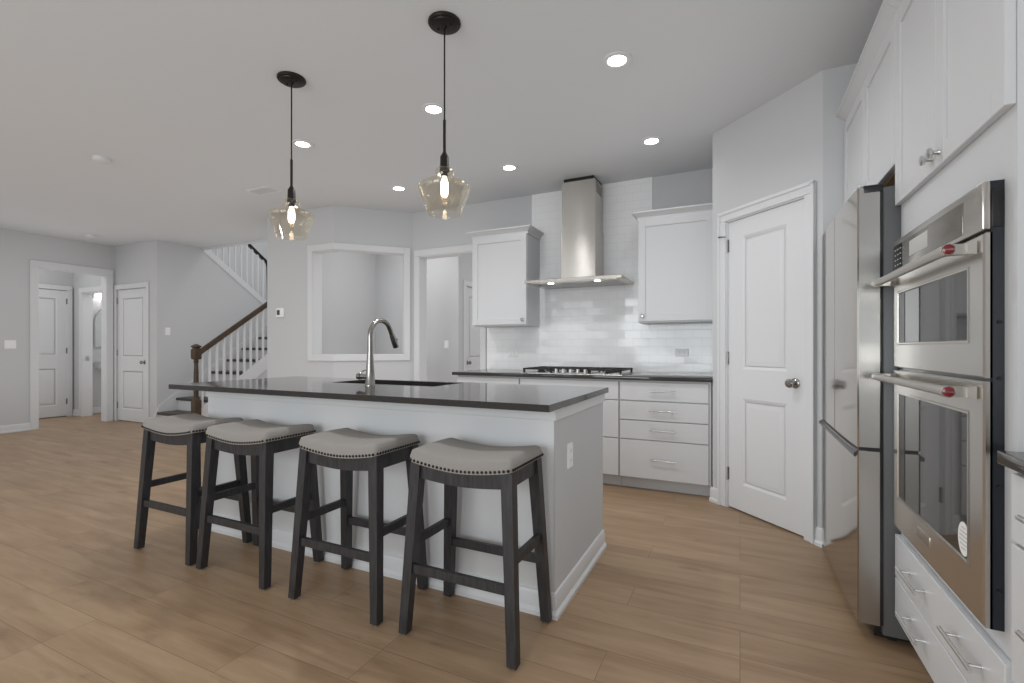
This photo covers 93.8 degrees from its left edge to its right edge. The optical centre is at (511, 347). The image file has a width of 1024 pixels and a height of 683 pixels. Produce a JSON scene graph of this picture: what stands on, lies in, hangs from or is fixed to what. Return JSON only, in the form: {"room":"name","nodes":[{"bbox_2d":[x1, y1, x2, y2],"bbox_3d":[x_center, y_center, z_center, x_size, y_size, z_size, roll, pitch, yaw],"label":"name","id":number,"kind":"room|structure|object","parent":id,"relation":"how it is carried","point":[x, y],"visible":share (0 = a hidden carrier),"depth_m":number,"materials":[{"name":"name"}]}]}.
{"room":"kitchen","nodes":[
{"label":"kitchen","id":0,"kind":"room"},
{"bbox_2d":[0,228,114,425],"bbox_3d":[-7.886,-0.228,4.280,0.120,2.735,7.550,0,0,25],"label":"wall","id":1,"kind":"structure","parent":0,"point":[17,248],"depth_m":6.56,"materials":[{"name":"grey paint"}]},
{"bbox_2d":[4,340,15,348],"bbox_3d":[-6.771,-0.047,6.468,0.012,0.115,0.116,0,0,25],"label":"light switch","id":2,"kind":"object","parent":1,"relation":"attached to","point":[8,344],"visible":1,"depth_m":6.46,"materials":[{"name":"white plastic"}]},
{"bbox_2d":[0,423,29,433],"bbox_3d":[-8.064,1.088,3.741,0.022,0.104,6.425,0,0,25],"label":"baseboard","id":3,"kind":"structure","parent":1,"relation":"attached to","point":[24,426],"depth_m":6.50,"materials":[{"name":"grey paint"}]},
{"bbox_2d":[30,260,112,429],"bbox_3d":[-6.533,-0.043,7.111,0.150,2.365,0.975,0,0,25],"label":"trim","id":4,"kind":"structure","parent":1,"relation":"attached to","point":[106,275],"depth_m":7.23,"materials":[{"name":"grey paint"}]},
{"bbox_2d":[39,269,100,418],"bbox_3d":[-7.631,-0.228,7.841,0.120,2.735,4.400,0,0,25],"label":"wall","id":5,"kind":"structure","parent":0,"point":[50,277],"depth_m":8.11,"materials":[{"name":"grey paint"}]},
{"bbox_2d":[39,289,67,417],"bbox_3d":[-7.592,0.089,7.662,0.103,2.078,0.781,0,0,25],"label":"door","id":6,"kind":"structure","parent":5,"relation":"in","point":[53,350],"depth_m":7.85,"materials":[{"name":"grey paint"}]},
{"bbox_2d":[39,284,71,415],"bbox_3d":[-7.622,0.052,7.668,0.045,2.175,0.915,0,0,25],"label":"trim","id":7,"kind":"structure","parent":5,"relation":"attached to","point":[68,289],"depth_m":8.03,"materials":[{"name":"grey paint"}]},
{"bbox_2d":[93,407,100,412],"bbox_3d":[-7.062,1.088,8.871,0.022,0.104,1.450,0,0,25],"label":"baseboard","id":8,"kind":"structure","parent":5,"relation":"attached to","point":[95,409],"depth_m":8.40,"materials":[{"name":"grey paint"}]},
{"bbox_2d":[93,293,100,298],"bbox_3d":[-7.157,-0.927,8.523,0.150,0.135,0.440,0,0,25],"label":"wall sconce","id":9,"kind":"object","parent":5,"relation":"attached to","point":[98,296],"visible":0.19,"depth_m":8.35,"materials":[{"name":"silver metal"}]},
{"bbox_2d":[94,310,100,346],"bbox_3d":[-7.170,-0.385,8.640,0.022,0.750,0.600,0,0,25],"label":"wall mirror","id":10,"kind":"object","parent":5,"relation":"attached to","point":[97,320],"visible":0.28,"depth_m":8.40,"materials":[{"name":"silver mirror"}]},
{"bbox_2d":[96,311,100,346],"bbox_3d":[-7.162,-0.385,8.637,0.004,0.720,0.570,0,0,25],"label":"mirror glass","id":11,"kind":"object","parent":10,"relation":"attached to","point":[98,316],"depth_m":8.42,"materials":[{"name":"silver metal"}]},
{"bbox_2d":[94,362,100,370],"bbox_3d":[-7.005,0.403,8.518,0.432,0.549,0.520,0,0,25],"label":"sink","id":12,"kind":"object","parent":5,"relation":"attached to","point":[97,365],"visible":0.02,"depth_m":8.34,"materials":[{"name":"white ceramic"}]},
{"bbox_2d":[73,240,165,419],"bbox_3d":[-6.312,-0.228,7.645,2.430,2.735,0.120,0,0,25],"label":"wall","id":13,"kind":"structure","parent":0,"point":[143,261],"depth_m":7.16,"materials":[{"name":"grey paint"}]},
{"bbox_2d":[72,409,78,415],"bbox_3d":[-7.331,1.088,8.051,0.240,0.104,0.022,0,0,25],"label":"baseboard","id":14,"kind":"structure","parent":13,"relation":"attached to","point":[75,412],"depth_m":8.05,"materials":[{"name":"grey paint"}]},
{"bbox_2d":[79,286,100,416],"bbox_3d":[-6.779,0.070,7.862,0.930,2.140,0.150,0,0,25],"label":"trim","id":15,"kind":"structure","parent":13,"relation":"attached to","point":[85,294],"depth_m":8.00,"materials":[{"name":"grey paint"}]},
{"bbox_2d":[117,288,145,422],"bbox_3d":[-5.853,0.112,7.355,0.831,2.033,0.103,0,0,25],"label":"door","id":16,"kind":"structure","parent":13,"relation":"in","point":[131,351],"depth_m":7.37,"materials":[{"name":"grey paint"}]},
{"bbox_2d":[114,282,148,420],"bbox_3d":[-5.841,0.075,7.343,0.940,2.130,0.020,0,0,25],"label":"trim","id":17,"kind":"structure","parent":13,"relation":"attached to","point":[140,284],"depth_m":7.31,"materials":[{"name":"grey paint"}]},
{"bbox_2d":[166,242,266,398],"bbox_3d":[-4.816,-0.242,8.101,0.120,2.765,1.990,0,0,25],"label":"wall","id":18,"kind":"structure","parent":0,"point":[203,300],"depth_m":7.58,"materials":[{"name":"grey paint"}]},
{"bbox_2d":[165,327,169,334],"bbox_3d":[-5.171,-0.250,7.201,0.012,0.115,0.070,0,0,25],"label":"light switch","id":19,"kind":"object","parent":18,"relation":"attached to","point":[167,330],"visible":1,"depth_m":7.19,"materials":[{"name":"white plastic"}]},
{"bbox_2d":[202,239,266,249],"bbox_3d":[-4.243,-1.728,7.338,3.530,0.325,0.025,0,0,25],"label":"trim","id":20,"kind":"structure","parent":18,"relation":"attached to","point":[264,240],"depth_m":7.32,"materials":[{"name":"grey paint"}]},
{"bbox_2d":[203,244,266,303],"bbox_3d":[-4.669,-1.450,8.386,0.130,1.995,1.530,0,0,25],"label":"stair railing","id":21,"kind":"object","parent":18,"relation":"on","point":[214,257],"visible":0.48,"depth_m":8.39,"materials":[{"name":"white paint"},{"name":"brown stained wood"}]},
{"bbox_2d":[212,242,266,300],"bbox_3d":[-5.451,-1.460,9.046,0.120,5.200,3.150,0,0,25],"label":"wall","id":22,"kind":"structure","parent":0,"point":[261,247],"depth_m":9.46,"materials":[{"name":"grey paint"}]},
{"bbox_2d":[267,205,333,377],"bbox_3d":[-2.458,-0.228,5.644,1.090,2.735,0.120,0,0,25],"label":"wall","id":23,"kind":"structure","parent":0,"point":[286,252],"depth_m":5.64,"materials":[{"name":"grey paint"}]},
{"bbox_2d":[276,308,284,316],"bbox_3d":[-2.764,-0.422,5.710,0.130,0.110,0.024,0,0,25],"label":"thermostat","id":24,"kind":"object","parent":23,"relation":"attached to","point":[280,312],"visible":1,"depth_m":5.69,"materials":[{"name":"white plastic"}]},
{"bbox_2d":[307,243,409,360],"bbox_3d":[-1.766,-0.515,5.518,1.163,1.320,0.304,0,0,-7],"label":"trim","id":25,"kind":"structure","parent":23,"relation":"attached to","point":[314,252],"depth_m":5.51,"materials":[{"name":"grey paint"}]},
{"bbox_2d":[322,252,375,353],"bbox_3d":[-2.188,-1.460,7.410,0.120,5.200,3.300,0,0,25],"label":"wall","id":26,"kind":"structure","parent":0,"point":[348,279],"depth_m":6.88,"materials":[{"name":"grey paint"}]},
{"bbox_2d":[334,205,412,379],"bbox_3d":[-1.575,-0.228,5.566,0.925,2.735,0.115,0,0,-20],"label":"wall","id":27,"kind":"structure","parent":0,"point":[352,225],"depth_m":5.53,"materials":[{"name":"grey paint"}]},
{"bbox_2d":[376,254,462,381],"bbox_3d":[-1.409,-0.228,7.161,1.500,2.735,0.120,0,0,25],"label":"wall","id":28,"kind":"structure","parent":0,"point":[444,275],"depth_m":6.96,"materials":[{"name":"grey paint"}]},
{"bbox_2d":[444,340,448,348],"bbox_3d":[-0.941,-0.050,6.865,0.070,0.115,0.012,0,0,25],"label":"light switch","id":29,"kind":"object","parent":28,"relation":"attached to","point":[446,343],"visible":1,"depth_m":6.86,"materials":[{"name":"white plastic"}]},
{"bbox_2d":[0,0,882,247],"bbox_3d":[-3.586,-1.742,4.309,12.820,0.295,11.700,0,0,25],"label":"ceiling","id":30,"kind":"structure","parent":0,"point":[188,106],"depth_m":3.06,"materials":[{"name":"grey paint"}]},
{"bbox_2d":[85,234,95,237],"bbox_3d":[-5.950,-1.578,6.764,0.128,0.034,0.128,0,0,25],"label":"smoke detector","id":31,"kind":"object","parent":30,"relation":"attached to","point":[86,235],"visible":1,"depth_m":6.72,"materials":[{"name":"grey paint"}]},
{"bbox_2d":[91,155,110,163],"bbox_3d":[-3.446,-1.578,4.021,0.128,0.034,0.128,0,0,25],"label":"smoke detector","id":32,"kind":"object","parent":30,"relation":"attached to","point":[97,158],"visible":1,"depth_m":3.99,"materials":[{"name":"grey paint"}]},
{"bbox_2d":[245,185,282,195],"bbox_3d":[-2.509,-1.591,4.849,0.340,0.008,0.180,0,0,25],"label":"ceiling vent","id":33,"kind":"object","parent":30,"relation":"in","point":[264,190],"visible":1,"depth_m":4.83,"materials":[{"name":"white metal"}]},
{"bbox_2d":[267,71,314,239],"bbox_3d":[-1.306,-1.124,2.837,0.257,0.941,0.257,0,0,25],"label":"pendant light","id":34,"kind":"object","parent":30,"relation":"hanging from","point":[287,78],"visible":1,"depth_m":2.82,"materials":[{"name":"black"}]},
{"bbox_2d":[287,186,295,206],"bbox_3d":[-1.306,-0.897,2.837,0.048,0.119,0.048,0,0,25],"label":"socket","id":35,"kind":"object","parent":34,"relation":"attached to","point":[291,195],"depth_m":2.82,"materials":[{"name":"black metal"}]},
{"bbox_2d":[292,139,313,148],"bbox_3d":[-1.636,-1.591,3.741,0.160,0.008,0.160,0,0,25],"label":"recessed light","id":36,"kind":"object","parent":30,"relation":"in","point":[299,143],"visible":0.99,"depth_m":3.74,"materials":[{"name":"white"}]},
{"bbox_2d":[390,185,406,190],"bbox_3d":[-1.130,-1.591,4.780,0.160,0.008,0.160,0,0,25],"label":"recessed light","id":37,"kind":"object","parent":30,"relation":"in","point":[396,187],"visible":1,"depth_m":4.78,"materials":[{"name":"white"}]},
{"bbox_2d":[421,103,445,114],"bbox_3d":[-0.523,-1.591,3.195,0.160,0.008,0.160,0,0,25],"label":"recessed light","id":38,"kind":"object","parent":30,"relation":"in","point":[428,108],"visible":0.98,"depth_m":3.19,"materials":[{"name":"white"}]},
{"bbox_2d":[418,11,470,215],"bbox_3d":[-0.330,-1.124,2.345,0.257,0.941,0.257,0,0,25],"label":"pendant light","id":39,"kind":"object","parent":30,"relation":"hanging from","point":[444,23],"visible":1,"depth_m":2.33,"materials":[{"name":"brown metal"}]},
{"bbox_2d":[440,152,448,177],"bbox_3d":[-0.330,-0.897,2.345,0.048,0.119,0.048,0,0,25],"label":"socket","id":40,"kind":"object","parent":39,"relation":"attached to","point":[444,158],"depth_m":2.33,"materials":[{"name":"black metal"}]},
{"bbox_2d":[500,164,517,170],"bbox_3d":[-0.024,-1.591,4.231,0.160,0.008,0.160,0,0,25],"label":"recessed light","id":41,"kind":"object","parent":30,"relation":"in","point":[506,167],"visible":1,"depth_m":4.22,"materials":[{"name":"white"}]},
{"bbox_2d":[602,51,631,68],"bbox_3d":[0.582,-1.591,2.653,0.160,0.008,0.160,0,0,25],"label":"recessed light","id":42,"kind":"object","parent":30,"relation":"in","point":[617,59],"visible":1,"depth_m":2.64,"materials":[{"name":"white plastic"}]},
{"bbox_2d":[641,136,661,145],"bbox_3d":[1.074,-1.591,3.686,0.160,0.008,0.160,0,0,25],"label":"recessed light","id":43,"kind":"object","parent":30,"relation":"in","point":[652,140],"visible":1,"depth_m":3.68,"materials":[{"name":"white"}]},
{"bbox_2d":[0,413,933,682],"bbox_3d":[-3.586,1.170,4.309,12.820,0.060,11.700,0,0,25],"label":"floor","id":44,"kind":"structure","parent":0,"point":[684,587],"depth_m":2.12,"materials":[{"name":"brown wood"}]},
{"bbox_2d":[134,413,252,565],"bbox_3d":[-1.830,0.770,2.758,0.516,0.741,0.357,0,0,25],"label":"bar stool","id":45,"kind":"object","parent":44,"relation":"on","point":[189,430],"visible":0.76,"depth_m":2.69,"materials":[{"name":"black wood"}]},
{"bbox_2d":[154,324,266,417],"bbox_3d":[-4.233,0.216,8.372,2.640,1.848,3.300,0,0,25],"label":"staircase","id":46,"kind":"structure","parent":44,"relation":"on","point":[179,403],"depth_m":7.62,"materials":[{"name":"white wood"}]},
{"bbox_2d":[191,302,266,414],"bbox_3d":[-3.992,-0.164,7.667,0.092,2.607,2.166,0,0,25],"label":"stair railing","id":47,"kind":"object","parent":46,"relation":"on","point":[197,351],"visible":0.62,"depth_m":7.09,"materials":[{"name":"brown wood"}]},
{"bbox_2d":[196,419,323,589],"bbox_3d":[-1.316,0.770,2.512,0.516,0.741,0.357,0,0,25],"label":"bar stool","id":48,"kind":"object","parent":44,"relation":"on","point":[258,439],"visible":0.99,"depth_m":2.44,"materials":[{"name":"black wood"}]},
{"bbox_2d":[288,428,428,625],"bbox_3d":[-0.706,0.770,2.222,0.516,0.741,0.357,0,0,25],"label":"bar stool","id":49,"kind":"object","parent":44,"relation":"on","point":[347,450],"visible":1,"depth_m":2.14,"materials":[{"name":"grey wood"}]},
{"bbox_2d":[206,391,606,620],"bbox_3d":[-0.695,0.698,2.885,2.360,0.884,0.837,0,0,25],"label":"kitchen island","id":50,"kind":"object","parent":44,"relation":"on","point":[570,438],"visible":0.54,"depth_m":2.33,"materials":[{"name":"grey paint"}]},
{"bbox_2d":[169,376,608,411],"bbox_3d":[-0.792,0.241,2.869,2.533,0.030,0.950,0,0,25],"label":"island countertop","id":51,"kind":"structure","parent":50,"relation":"on","point":[520,397],"depth_m":2.55,"materials":[{"name":"grey stone"}]},
{"bbox_2d":[356,318,398,385],"bbox_3d":[-0.828,0.021,2.976,0.125,0.410,0.285,0,0,25],"label":"kitchen faucet","id":52,"kind":"object","parent":51,"relation":"on","point":[369,377],"visible":1,"depth_m":2.86,"materials":[{"name":"silver metal"}]},
{"bbox_2d":[567,442,572,468],"bbox_3d":[0.269,0.495,2.211,0.006,0.115,0.070,0,0,25],"label":"outlet","id":53,"kind":"object","parent":50,"relation":"attached to","point":[569,444],"depth_m":2.20,"materials":[{"name":"white plastic"}]},
{"bbox_2d":[398,437,551,669],"bbox_3d":[-0.142,0.770,1.955,0.516,0.741,0.357,0,0,25],"label":"bar stool","id":54,"kind":"object","parent":44,"relation":"on","point":[454,463],"visible":1,"depth_m":1.89,"materials":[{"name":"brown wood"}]},
{"bbox_2d":[457,375,519,383],"bbox_3d":[-0.087,0.698,4.718,0.658,0.884,0.746,0,0,25],"label":"base cabinet","id":55,"kind":"object","parent":44,"relation":"on","point":[460,378],"visible":0.04,"depth_m":4.41,"materials":[{"name":"grey paint"}]},
{"bbox_2d":[520,377,621,484],"bbox_3d":[0.613,0.698,4.384,0.888,0.884,0.746,0,0,25],"label":"base cabinet","id":56,"kind":"object","parent":44,"relation":"on","point":[611,406],"visible":0.13,"depth_m":3.93,"materials":[{"name":"grey paint"}]},
{"bbox_2d":[452,369,712,381],"bbox_3d":[0.617,0.240,4.381,2.278,0.029,0.738,0,0,25],"label":"countertop","id":57,"kind":"structure","parent":56,"relation":"on","point":[651,376],"depth_m":4.08,"materials":[{"name":"grey stone"}]},
{"bbox_2d":[520,366,633,375],"bbox_3d":[0.596,0.202,4.335,0.910,0.046,0.510,0,0,25],"label":"gas cooktop","id":58,"kind":"object","parent":57,"relation":"in","point":[617,371],"visible":1,"depth_m":4.22,"materials":[{"name":"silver metal"}]},
{"bbox_2d":[620,380,712,495],"bbox_3d":[1.327,0.698,4.045,0.690,0.884,0.746,0,0,25],"label":"base cabinet","id":59,"kind":"object","parent":44,"relation":"on","point":[666,427],"visible":0.99,"depth_m":3.74,"materials":[{"name":"grey paint"}]},
{"bbox_2d":[819,184,910,642],"bbox_3d":[1.890,0.253,2.132,0.772,1.774,0.919,0,0,25],"label":"refrigerator","id":60,"kind":"object","parent":44,"relation":"on","point":[859,530],"visible":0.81,"depth_m":1.87,"materials":[{"name":"grey metal"}]},
{"bbox_2d":[883,0,1023,682],"bbox_3d":[1.540,-0.092,1.273,0.702,2.464,0.891,0,0,25],"label":"tall cabinet","id":61,"kind":"object","parent":44,"relation":"on","point":[959,64],"visible":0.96,"depth_m":1.29,"materials":[{"name":"grey paint"}]},
{"bbox_2d":[871,179,1004,631],"bbox_3d":[1.474,0.132,1.338,0.620,1.038,0.737,0,0,25],"label":"double oven","id":62,"kind":"object","parent":61,"relation":"in","point":[947,278],"visible":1,"depth_m":1.25,"materials":[{"name":"silver metal"}]},
{"bbox_2d":[959,526,966,550],"bbox_3d":[1.147,0.483,1.217,0.001,0.056,0.048,0,0,25],"label":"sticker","id":63,"kind":"object","parent":62,"relation":"attached to","point":[962,529],"depth_m":1.22,"materials":[{"name":"grey paper"}]},
{"bbox_2d":[1011,473,1023,682],"bbox_3d":[0.966,0.698,0.060,0.694,0.884,1.900,0,0,25],"label":"base cabinet","id":64,"kind":"object","parent":44,"relation":"on","point":[1017,479],"visible":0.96,"depth_m":1.02,"materials":[{"name":"grey paint"}]},
{"bbox_2d":[997,450,1023,474],"bbox_3d":[0.977,0.240,0.066,0.682,0.029,1.879,0,0,25],"label":"countertop","id":65,"kind":"structure","parent":64,"relation":"on","point":[1013,460],"depth_m":1.01,"materials":[{"name":"grey stone"}]},
{"bbox_2d":[463,255,471,287],"bbox_3d":[-0.292,-0.228,7.903,0.120,2.735,2.180,0,0,25],"label":"wall","id":66,"kind":"structure","parent":0,"point":[467,260],"depth_m":7.01,"materials":[{"name":"grey paint"}]},
{"bbox_2d":[463,280,471,370],"bbox_3d":[-0.499,0.080,7.304,0.020,2.120,0.910,0,0,25],"label":"trim","id":67,"kind":"structure","parent":66,"relation":"attached to","point":[466,283],"depth_m":6.92,"materials":[{"name":"grey paint"}]},
{"bbox_2d":[467,287,479,370],"bbox_3d":[-0.510,0.117,7.309,0.103,2.023,0.760,0,0,25],"label":"door","id":68,"kind":"structure","parent":66,"relation":"in","point":[473,333],"depth_m":7.15,"materials":[{"name":"grey paint"}]},
{"bbox_2d":[413,168,712,379],"bbox_3d":[1.026,-0.228,4.673,4.803,2.735,0.120,0,0,25],"label":"wall","id":69,"kind":"structure","parent":0,"point":[444,227],"depth_m":5.19,"materials":[{"name":"grey paint"}]},
{"bbox_2d":[414,244,485,380],"bbox_3d":[-0.686,-0.003,5.482,0.958,2.285,0.150,0,0,25],"label":"trim","id":70,"kind":"structure","parent":69,"relation":"attached to","point":[420,256],"depth_m":5.61,"materials":[{"name":"grey paint"}]},
{"bbox_2d":[487,177,712,373],"bbox_3d":[0.765,-0.684,4.725,2.300,1.820,0.009,0,0,25],"label":"tiled wall","id":71,"kind":"structure","parent":69,"relation":"attached to","point":[598,326],"depth_m":4.64,"materials":[{"name":"white tile"}]},
{"bbox_2d":[466,225,543,327],"bbox_3d":[-0.067,-0.702,4.911,0.707,0.963,0.370,0,0,25],"label":"upper cabinet","id":72,"kind":"object","parent":71,"relation":"attached to","point":[503,259],"visible":1,"depth_m":4.78,"materials":[{"name":"grey paint"}]},
{"bbox_2d":[508,350,517,356],"bbox_3d":[0.012,0.060,5.074,0.115,0.070,0.008,0,0,25],"label":"wall outlet","id":73,"kind":"object","parent":71,"relation":"attached to","point":[511,353],"visible":1,"depth_m":5.07,"materials":[{"name":"white plastic"}]},
{"bbox_2d":[524,175,633,288],"bbox_3d":[0.632,-1.094,4.497,0.904,1.000,0.514,0,0,25],"label":"range hood","id":74,"kind":"object","parent":71,"relation":"attached to","point":[582,235],"visible":1,"depth_m":4.46,"materials":[{"name":"silver metal"}]},
{"bbox_2d":[524,274,633,288],"bbox_3d":[0.632,-0.616,4.497,0.904,0.028,0.514,0,0,25],"label":"hood","id":75,"kind":"object","parent":74,"relation":"attached to","point":[617,279],"depth_m":4.37,"materials":[{"name":"silver metal"}]},
{"bbox_2d":[675,349,688,355],"bbox_3d":[1.542,0.040,4.346,0.115,0.070,0.008,0,0,25],"label":"wall outlet","id":76,"kind":"object","parent":71,"relation":"attached to","point":[678,352],"visible":1,"depth_m":4.34,"materials":[{"name":"white plastic"}]},
{"bbox_2d":[631,203,712,324],"bbox_3d":[1.421,-0.702,4.202,0.665,0.963,0.370,0,0,25],"label":"upper cabinet","id":77,"kind":"object","parent":69,"relation":"attached to","point":[675,244],"visible":0.88,"depth_m":4.06,"materials":[{"name":"grey paint"}]},
{"bbox_2d":[713,70,822,527],"bbox_3d":[1.695,-0.228,3.181,0.115,2.735,0.873,0,0,-19],"label":"wall","id":78,"kind":"structure","parent":0,"point":[776,147],"depth_m":3.05,"materials":[{"name":"grey paint"}]},
{"bbox_2d":[709,486,716,503],"bbox_3d":[1.496,1.088,3.540,0.022,0.104,0.088,0,0,-19],"label":"baseboard","id":79,"kind":"structure","parent":78,"relation":"attached to","point":[713,491],"depth_m":3.55,"materials":[{"name":"grey paint"}]},
{"bbox_2d":[718,199,803,535],"bbox_3d":[1.628,0.117,3.160,0.103,2.023,0.648,0,0,-19],"label":"door","id":80,"kind":"structure","parent":78,"relation":"in","point":[765,250],"depth_m":3.12,"materials":[{"name":"grey paint"}]},
{"bbox_2d":[717,180,815,543],"bbox_3d":[1.690,0.082,3.159,0.148,2.117,0.759,0,0,-19],"label":"trim","id":81,"kind":"structure","parent":78,"relation":"attached to","point":[806,191],"depth_m":2.88,"materials":[{"name":"grey paint"}]},
{"bbox_2d":[814,526,823,547],"bbox_3d":[1.770,1.088,2.759,0.022,0.104,0.050,0,0,-19],"label":"baseboard","id":82,"kind":"structure","parent":78,"relation":"attached to","point":[818,541],"depth_m":2.76,"materials":[{"name":"grey paint"}]},
{"bbox_2d":[823,63,856,233],"bbox_3d":[2.157,-0.228,2.636,0.770,2.735,0.115,0,0,25],"label":"wall","id":83,"kind":"structure","parent":0,"point":[836,80],"depth_m":2.73,"materials":[{"name":"grey paint"}]},
{"bbox_3d":[1.417,-0.228,0.045,0.120,2.735,7.900,0,0,25],"label":"wall","id":84,"kind":"structure","parent":0,"visible":0},
{"bbox_2d":[836,2,897,203],"bbox_3d":[1.944,-1.010,2.122,0.701,0.628,0.986,0,0,25],"label":"upper cabinet","id":85,"kind":"object","parent":84,"relation":"attached to","point":[867,106],"visible":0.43,"depth_m":2.11,"materials":[{"name":"grey paint"}]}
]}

